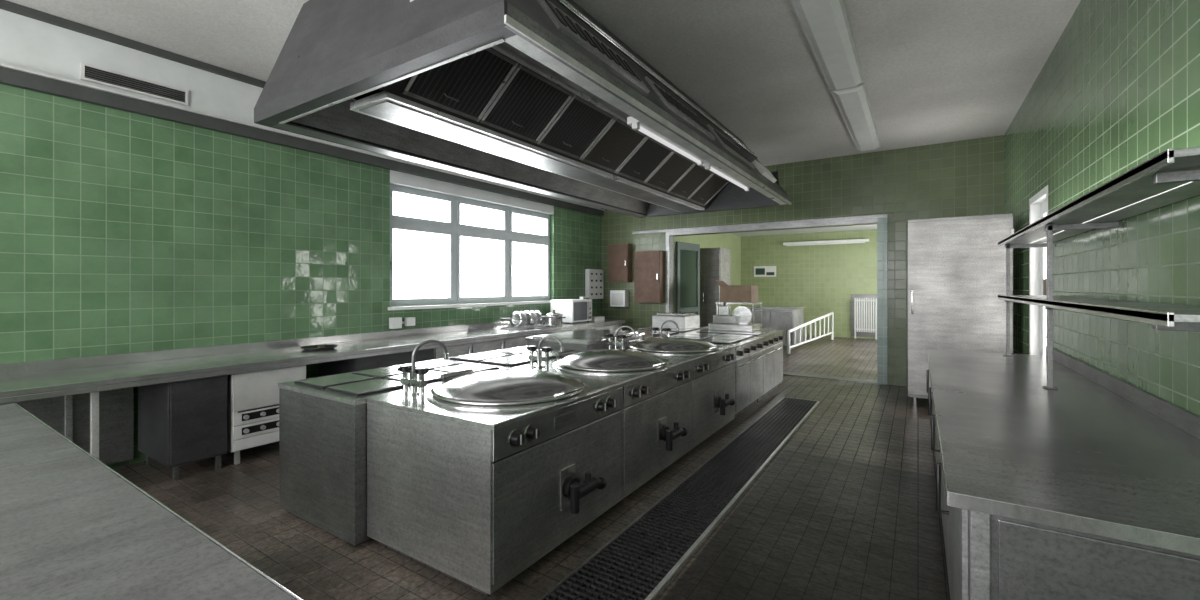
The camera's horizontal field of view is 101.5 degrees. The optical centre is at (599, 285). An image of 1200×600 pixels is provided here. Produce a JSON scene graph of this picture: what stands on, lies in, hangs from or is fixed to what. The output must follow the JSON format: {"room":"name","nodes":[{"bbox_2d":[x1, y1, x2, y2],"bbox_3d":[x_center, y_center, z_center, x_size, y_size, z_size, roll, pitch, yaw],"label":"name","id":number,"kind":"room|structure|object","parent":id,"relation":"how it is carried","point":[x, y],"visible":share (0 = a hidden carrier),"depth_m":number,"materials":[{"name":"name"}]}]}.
{"room":"commercial kitchen","nodes":[
{"label":"commercial kitchen","id":0,"kind":"room"},
{"bbox_2d":[0,9,600,467],"bbox_3d":[-3.336,-0.290,5.652,0.250,3.680,12.350,0,0,33],"label":"wall","id":1,"kind":"structure","parent":0,"point":[121,231],"depth_m":4.55,"materials":[{"name":"green tile"}]},
{"bbox_2d":[0,0,265,87],"bbox_3d":[-3.196,-2.099,5.591,0.049,0.059,11.900,0,0,33],"label":"trim","id":2,"kind":"structure","parent":1,"relation":"attached to","point":[6,5],"depth_m":4.18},
{"bbox_2d":[81,62,187,105],"bbox_3d":[-4.052,-1.760,4.299,0.020,0.140,0.700,0,0,33],"label":"air vent grille","id":3,"kind":"object","parent":1,"relation":"in","point":[91,73],"visible":1,"depth_m":4.27,"materials":[{"name":"white metal"}]},
{"bbox_2d":[0,63,604,215],"bbox_3d":[-3.175,-1.575,5.578,0.100,0.130,11.900,0,0,33],"label":"trim","id":4,"kind":"structure","parent":1,"relation":"attached to","point":[14,76],"depth_m":4.83,"materials":[{"name":"white metal"}]},
{"bbox_2d":[389,317,414,328],"bbox_3d":[-2.598,0.480,6.448,0.079,0.140,0.350,0,0,33],"label":"power socket","id":5,"kind":"object","parent":1,"relation":"attached to","point":[396,322],"visible":1,"depth_m":6.38,"materials":[{"name":"white paint"}]},
{"bbox_2d":[388,301,550,309],"bbox_3d":[-1.799,0.293,7.790,0.120,0.044,3.470,0,0,33],"label":"trim","id":6,"kind":"structure","parent":1,"relation":"attached to","point":[526,302],"depth_m":7.29,"materials":[{"name":"white paint"}]},
{"bbox_2d":[390,184,549,305],"bbox_3d":[-1.891,-0.540,7.850,0.120,1.620,3.410,0,0,33],"label":"window","id":7,"kind":"structure","parent":1,"relation":"in","point":[445,249],"depth_m":7.58,"materials":[{"name":"white glass"}]},
{"bbox_2d":[585,269,603,298],"bbox_3d":[-0.106,-0.040,10.292,0.114,0.620,0.550,0,0,33],"label":"electrical panel","id":8,"kind":"object","parent":1,"relation":"attached to","point":[594,278],"visible":0.97,"depth_m":10.20,"materials":[{"name":"white paint"}]},
{"bbox_2d":[111,335,949,599],"bbox_3d":[1.759,1.600,7.054,7.270,0.100,20.250,0,0,33],"label":"floor","id":9,"kind":"structure","parent":0,"point":[845,509],"depth_m":3.24,"materials":[{"name":"tile"}]},
{"bbox_2d":[0,403,301,599],"bbox_3d":[-1.905,1.099,1.335,3.750,0.902,0.866,0,0,33],"label":"countertop","id":10,"kind":"structure","parent":9,"relation":"on","point":[72,527],"depth_m":1.26,"materials":[{"name":"metal"}]},
{"bbox_2d":[138,375,226,480],"bbox_3d":[-3.586,1.151,4.211,0.760,0.798,0.392,0,0,33],"label":"storage cabinet","id":11,"kind":"object","parent":9,"relation":"on","point":[180,422],"visible":0.9,"depth_m":4.00,"materials":[{"name":"metal"}]},
{"bbox_2d":[227,365,305,464],"bbox_3d":[-3.289,1.151,4.650,0.780,0.798,0.612,0,0,33],"label":"oven","id":12,"kind":"object","parent":9,"relation":"on","point":[252,397],"visible":0.54,"depth_m":4.33,"materials":[{"name":"metal"}]},
{"bbox_2d":[0,318,624,464],"bbox_3d":[-2.103,1.065,6.521,0.869,0.970,8.250,0,0,33],"label":"countertop","id":13,"kind":"structure","parent":9,"relation":"on","point":[88,400],"depth_m":4.14,"materials":[{"name":"metal"}]},
{"bbox_2d":[300,345,337,350],"bbox_3d":[-2.991,0.649,5.219,0.350,0.042,0.350,0,0,33],"label":"serving tray","id":14,"kind":"object","parent":13,"relation":"on","point":[311,347],"visible":1,"depth_m":5.19,"materials":[{"name":"metal"}]},
{"bbox_2d":[500,310,554,329],"bbox_3d":[-1.152,0.530,7.870,0.514,0.274,0.764,0,0,33],"label":"wire dish rack","id":15,"kind":"object","parent":13,"relation":"on","point":[521,320],"visible":1,"depth_m":7.74,"materials":[{"name":"metal"}]},
{"bbox_2d":[545,310,565,324],"bbox_3d":[-0.778,0.544,8.492,0.368,0.249,0.320,0,0,33],"label":"cooking pot","id":16,"kind":"object","parent":13,"relation":"on","point":[558,320],"visible":0.96,"depth_m":8.38,"materials":[{"name":"metal"}]},
{"bbox_2d":[551,299,591,323],"bbox_3d":[-0.517,0.459,9.050,0.520,0.420,0.620,0,0,33],"label":"microwave oven","id":17,"kind":"object","parent":13,"relation":"on","point":[574,310],"visible":0.94,"depth_m":8.81,"materials":[{"name":"white paint"}]},
{"bbox_2d":[579,296,604,320],"bbox_3d":[-0.169,0.439,9.557,0.390,0.460,0.350,0,0,33],"label":"kitchen scale","id":18,"kind":"object","parent":13,"relation":"on","point":[594,317],"visible":0.48,"depth_m":9.53,"materials":[{"name":"white paint"}]},
{"bbox_2d":[318,348,433,376],"bbox_3d":[-2.595,1.151,5.737,0.760,0.798,0.992,0,0,33],"label":"storage cabinet","id":19,"kind":"object","parent":9,"relation":"on","point":[365,363],"visible":0.06,"depth_m":5.39,"materials":[{"name":"metal"}]},
{"bbox_2d":[278,359,510,544],"bbox_3d":[-1.479,1.101,3.684,0.965,0.898,1.322,0,0,33],"label":"kitchen counter","id":20,"kind":"object","parent":9,"relation":"on","point":[323,420],"visible":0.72,"depth_m":3.10,"materials":[{"name":"metal"}]},
{"bbox_2d":[434,339,503,358],"bbox_3d":[-1.980,1.151,6.650,0.798,0.798,1.192,0,0,33],"label":"storage cabinet","id":21,"kind":"object","parent":9,"relation":"on","point":[458,350],"visible":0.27,"depth_m":6.42,"materials":[{"name":"metal"}]},
{"bbox_2d":[367,369,624,596],"bbox_3d":[-0.561,1.050,3.130,1.162,0.999,1.252,0,0,33],"label":"kettle","id":22,"kind":"object","parent":9,"relation":"on","point":[473,479],"visible":1,"depth_m":2.69,"materials":[{"name":"metal"}]},
{"bbox_2d":[397,339,448,394],"bbox_3d":[-1.119,0.503,3.060,0.308,0.331,0.191,0,0,-5],"label":"faucet","id":23,"kind":"object","parent":22,"relation":"on","point":[412,381],"visible":1,"depth_m":3.05,"materials":[{"name":"silver metal"}]},
{"bbox_2d":[439,347,578,368],"bbox_3d":[-0.818,1.101,4.703,0.965,0.898,1.092,0,0,33],"label":"range","id":24,"kind":"object","parent":9,"relation":"on","point":[515,357],"visible":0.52,"depth_m":4.47,"materials":[{"name":"metal"}]},
{"bbox_2d":[504,333,552,348],"bbox_3d":[-1.327,1.151,7.656,0.798,0.798,1.192,0,0,33],"label":"storage cabinet","id":25,"kind":"object","parent":9,"relation":"on","point":[520,341],"visible":0.09,"depth_m":7.14,"materials":[{"name":"metal"}]},
{"bbox_2d":[522,329,643,351],"bbox_3d":[-0.161,1.050,5.707,0.976,1.000,1.292,0,0,33],"label":"range","id":26,"kind":"object","parent":9,"relation":"on","point":[586,339],"visible":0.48,"depth_m":5.29,"materials":[{"name":"metal"}]},
{"bbox_2d":[514,349,693,498],"bbox_3d":[0.122,1.050,4.183,1.162,0.999,1.242,0,0,33],"label":"kettle","id":27,"kind":"object","parent":9,"relation":"on","point":[657,390],"visible":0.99,"depth_m":3.84,"materials":[{"name":"metal"}]},
{"bbox_2d":[527,335,563,367],"bbox_3d":[-0.466,0.538,4.065,0.332,0.262,0.133,0,0,33],"label":"faucet","id":28,"kind":"object","parent":27,"relation":"on","point":[538,357],"visible":1,"depth_m":4.05,"materials":[{"name":"silver metal"}]},
{"bbox_2d":[594,324,621,330],"bbox_3d":[-0.129,1.151,9.502,0.798,0.798,0.992,0,0,33],"label":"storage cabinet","id":29,"kind":"object","parent":9,"relation":"on","point":[612,327],"visible":0.16,"depth_m":9.38,"materials":[{"name":"metal"}]},
{"bbox_2d":[625,330,684,339],"bbox_3d":[0.502,1.101,6.737,0.965,0.898,1.142,0,0,33],"label":"faucet","id":30,"kind":"object","parent":9,"relation":"on","point":[648,334],"visible":0.06,"depth_m":6.77,"materials":[{"name":"metal"}]},
{"bbox_2d":[634,326,708,332],"bbox_3d":[1.142,1.101,7.723,0.965,0.898,1.192,0,0,33],"label":"range","id":31,"kind":"object","parent":9,"relation":"on","point":[699,328],"visible":0.14,"depth_m":7.41,"materials":[{"name":"metal"}]},
{"bbox_2d":[652,311,699,328],"bbox_3d":[1.214,0.525,7.795,0.550,0.251,0.600,0,0,33],"label":"bain marie","id":32,"kind":"object","parent":31,"relation":"on","point":[684,320],"visible":0.98,"depth_m":7.59,"materials":[{"name":"metal"}]},
{"bbox_2d":[612,337,736,449],"bbox_3d":[0.802,1.050,5.231,1.162,0.999,1.242,0,0,33],"label":"kettle","id":33,"kind":"object","parent":9,"relation":"on","point":[713,367],"visible":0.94,"depth_m":4.89,"materials":[{"name":"metal"}]},
{"bbox_2d":[605,325,636,348],"bbox_3d":[0.209,0.538,5.106,0.332,0.262,0.133,0,0,33],"label":"faucet","id":34,"kind":"object","parent":33,"relation":"on","point":[616,342],"visible":0.91,"depth_m":5.09,"materials":[{"name":"silver metal"}]},
{"bbox_2d":[651,320,678,337],"bbox_3d":[0.776,0.538,5.906,0.332,0.262,0.133,0,0,33],"label":"faucet","id":35,"kind":"object","parent":33,"relation":"on","point":[655,329],"visible":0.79,"depth_m":5.89,"materials":[{"name":"silver metal"}]},
{"bbox_2d":[538,397,819,599],"bbox_3d":[0.541,1.541,3.273,0.465,0.018,8.080,0,0,33],"label":"floor drain grating","id":36,"kind":"object","parent":9,"relation":"on","point":[638,562],"visible":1,"depth_m":3.19,"materials":[{"name":"grey metal"}]},
{"bbox_2d":[700,247,729,326],"bbox_3d":[2.652,0.330,11.774,0.730,2.440,0.760,0,0,33],"label":"tall cabinet","id":37,"kind":"object","parent":9,"relation":"on","point":[714,262],"visible":0.38,"depth_m":11.44,"materials":[{"name":"silver metal"}]},
{"bbox_2d":[670,332,763,421],"bbox_3d":[1.419,1.101,6.262,1.075,0.898,1.142,0,0,33],"label":"range","id":38,"kind":"object","parent":9,"relation":"on","point":[749,355],"visible":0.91,"depth_m":5.98,"materials":[{"name":"metal"}]},
{"bbox_2d":[690,328,783,401],"bbox_3d":[2.045,1.101,7.226,1.075,0.898,1.142,0,0,33],"label":"range","id":39,"kind":"object","parent":9,"relation":"on","point":[773,346],"visible":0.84,"depth_m":6.89,"materials":[{"name":"metal"}]},
{"bbox_2d":[709,302,759,331],"bbox_3d":[1.984,0.440,7.236,0.650,0.420,0.400,0,0,33],"label":"meat slicer","id":40,"kind":"object","parent":39,"relation":"on","point":[739,320],"visible":1,"depth_m":7.12,"materials":[{"name":"metal"}]},
{"bbox_2d":[716,302,762,327],"bbox_3d":[2.771,0.935,9.753,0.800,1.230,0.650,0,0,33],"label":"trolley","id":41,"kind":"object","parent":9,"relation":"on","point":[717,303],"visible":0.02,"depth_m":9.60,"materials":[{"name":"silver metal"}]},
{"bbox_2d":[714,280,757,302],"bbox_3d":[2.717,0.104,9.789,0.739,0.429,0.480,0,0,33],"label":"cardboard box","id":42,"kind":"object","parent":41,"relation":"on","point":[728,293],"visible":1,"depth_m":9.56,"materials":[{"name":"brown cardboard"}]},
{"bbox_2d":[747,305,805,349],"bbox_3d":[4.519,1.035,12.565,1.200,1.030,1.300,0,0,33],"label":"countertop","id":43,"kind":"structure","parent":9,"relation":"on","point":[778,317],"depth_m":12.01,"materials":[{"name":"metal"}]},
{"bbox_2d":[787,312,832,353],"bbox_3d":[5.435,1.133,12.506,0.070,0.795,3.790,0,0,39],"label":"guard railing","id":44,"kind":"object","parent":9,"relation":"on","point":[799,327],"visible":1,"depth_m":12.50,"materials":[{"name":"white metal"}]},
{"bbox_2d":[783,372,876,383],"bbox_3d":[2.909,1.540,8.835,3.660,0.020,0.250,0,0,33],"label":"trim","id":45,"kind":"structure","parent":9,"relation":"on","point":[784,373],"depth_m":8.19,"materials":[{"name":"metal"}]},
{"bbox_2d":[851,294,876,338],"bbox_3d":[7.797,0.900,14.383,0.780,1.300,0.179,0,0,33],"label":"radiator","id":46,"kind":"object","parent":9,"relation":"on","point":[863,306],"visible":0.96,"depth_m":14.38,"materials":[{"name":"white metal"}]},
{"bbox_2d":[907,213,1013,406],"bbox_3d":[4.574,0.350,6.293,1.058,2.400,0.862,0,0,33],"label":"refrigerator","id":47,"kind":"object","parent":9,"relation":"on","point":[956,266],"visible":0.63,"depth_m":6.01,"materials":[{"name":"metal"}]},
{"bbox_2d":[926,370,1199,599],"bbox_3d":[2.630,1.123,3.053,0.948,0.854,4.095,0,0,33],"label":"base cabinet","id":48,"kind":"object","parent":9,"relation":"on","point":[989,556],"visible":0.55,"depth_m":1.47,"materials":[{"name":"metal"}]},
{"bbox_2d":[927,349,1199,555],"bbox_3d":[2.636,0.672,3.056,0.942,0.045,4.203,0,0,33],"label":"countertop","id":49,"kind":"structure","parent":48,"relation":"on","point":[1079,456],"depth_m":1.90,"materials":[{"name":"silver metal"}]},
{"bbox_2d":[998,147,1199,389],"bbox_3d":[2.924,0.115,2.990,0.370,1.069,3.800,0,0,33],"label":"shelf","id":50,"kind":"object","parent":49,"relation":"on","point":[1171,176],"visible":1,"depth_m":2.26,"materials":[{"name":"metal"}]},
{"bbox_2d":[7,0,1080,165],"bbox_3d":[-0.392,-2.180,3.741,7.270,0.100,12.350,0,0,33],"label":"ceiling","id":51,"kind":"structure","parent":0,"point":[935,71],"depth_m":4.39,"materials":[{"name":"paint"}]},
{"bbox_2d":[254,0,790,217],"bbox_3d":[0.132,-1.615,5.070,2.362,1.029,5.590,0,0,33],"label":"exhaust hood","id":52,"kind":"object","parent":51,"relation":"hanging from","point":[539,96],"visible":1,"depth_m":3.44,"materials":[{"name":"metal"}]},
{"bbox_2d":[790,0,863,89],"bbox_3d":[1.821,-2.083,3.945,0.320,0.095,2.700,0,0,33],"label":"ceiling light fixture","id":53,"kind":"object","parent":51,"relation":"attached to","point":[826,26],"depth_m":4.07,"materials":[{"name":"white plastic"}]},
{"bbox_2d":[830,79,880,150],"bbox_3d":[3.318,-2.083,6.251,0.320,0.095,2.700,0,0,33],"label":"ceiling light fixture","id":54,"kind":"object","parent":51,"relation":"attached to","point":[854,105],"depth_m":5.88,"materials":[{"name":"white plastic"}]},
{"bbox_2d":[674,230,876,338],"bbox_3d":[5.326,-0.050,11.862,6.520,3.200,7.500,0,0,33],"label":"wall","id":55,"kind":"structure","parent":0,"point":[823,279],"depth_m":15.19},
{"bbox_2d":[676,241,699,314],"bbox_3d":[1.833,0.315,10.293,0.090,2.430,0.950,0,0,39],"label":"door","id":56,"kind":"structure","parent":55,"relation":"in","point":[687,254],"depth_m":10.25,"materials":[{"name":"green paint"}]},
{"bbox_2d":[754,266,775,276],"bbox_3d":[5.395,-0.475,16.028,0.700,0.350,0.034,0,0,33],"label":"wall sign","id":57,"kind":"object","parent":55,"relation":"attached to","point":[759,271],"depth_m":16.01,"materials":[{"name":"white plastic"}]},
{"bbox_2d":[783,239,868,245],"bbox_3d":[6.874,-1.320,15.000,2.400,0.120,0.149,0,0,33],"label":"wall lamp","id":58,"kind":"object","parent":55,"relation":"attached to","point":[851,241],"depth_m":14.90,"materials":[{"name":"white plastic"}]},
{"bbox_2d":[601,135,1003,386],"bbox_3d":[2.916,-0.290,8.837,6.770,3.680,0.200,0,0,33],"label":"wall","id":59,"kind":"structure","parent":0,"point":[962,178],"depth_m":7.69,"materials":[{"name":"green tile"}]},
{"bbox_2d":[610,290,628,307],"bbox_3d":[0.403,0.270,10.246,0.360,0.360,0.169,0,0,33],"label":"paper towel dispenser","id":60,"kind":"object","parent":59,"relation":"attached to","point":[618,298],"visible":1,"depth_m":10.17,"materials":[{"name":"white paint"}]},
{"bbox_2d":[608,244,631,281],"bbox_3d":[0.413,-0.475,10.216,0.470,0.790,0.210,0,0,33],"label":"upper cabinet","id":61,"kind":"object","parent":59,"relation":"attached to","point":[619,255],"visible":1,"depth_m":10.12,"materials":[{"name":"brown wood"}]},
{"bbox_2d":[634,250,664,302],"bbox_3d":[0.982,-0.185,9.834,0.580,1.030,0.230,0,0,33],"label":"upper cabinet","id":62,"kind":"object","parent":59,"relation":"attached to","point":[649,266],"visible":1,"depth_m":9.73,"materials":[{"name":"brown wood"}]},
{"bbox_2d":[632,214,887,311],"bbox_3d":[2.642,0.215,8.985,4.550,2.670,0.250,0,0,33],"label":"trim","id":63,"kind":"structure","parent":59,"relation":"attached to","point":[870,219],"depth_m":8.96,"materials":[{"name":"metal"}]},
{"bbox_2d":[877,218,887,384],"bbox_3d":[4.497,0.240,7.793,0.140,2.620,0.230,0,0,33],"label":"trim","id":64,"kind":"structure","parent":59,"relation":"attached to","point":[882,223],"depth_m":7.69,"materials":[{"name":"metal"}]},
{"bbox_2d":[728,224,876,236],"bbox_3d":[5.326,-1.700,11.862,6.520,0.100,7.500,0,0,33],"label":"ceiling","id":65,"kind":"structure","parent":0,"point":[874,226],"depth_m":14.57,"materials":[{"name":"white paint"}]},
{"bbox_2d":[1004,0,1199,415],"bbox_3d":[2.553,-0.290,1.830,0.250,3.680,12.350,0,0,33],"label":"wall","id":66,"kind":"structure","parent":0,"point":[1119,88],"depth_m":3.00,"materials":[{"name":"green tile"}]},
{"bbox_2d":[1029,185,1047,355],"bbox_3d":[4.499,0.301,4.930,0.140,2.498,0.926,0,0,33],"label":"door","id":67,"kind":"structure","parent":66,"relation":"in","point":[1038,204],"depth_m":5.26,"materials":[{"name":"white paint"}]},
{"bbox_2d":[1046,346,1199,438],"bbox_3d":[3.024,0.605,2.806,0.019,0.089,4.200,0,0,33],"label":"trim","id":68,"kind":"structure","parent":66,"relation":"attached to","point":[1189,422],"depth_m":2.65,"materials":[{"name":"metal"}]}
]}

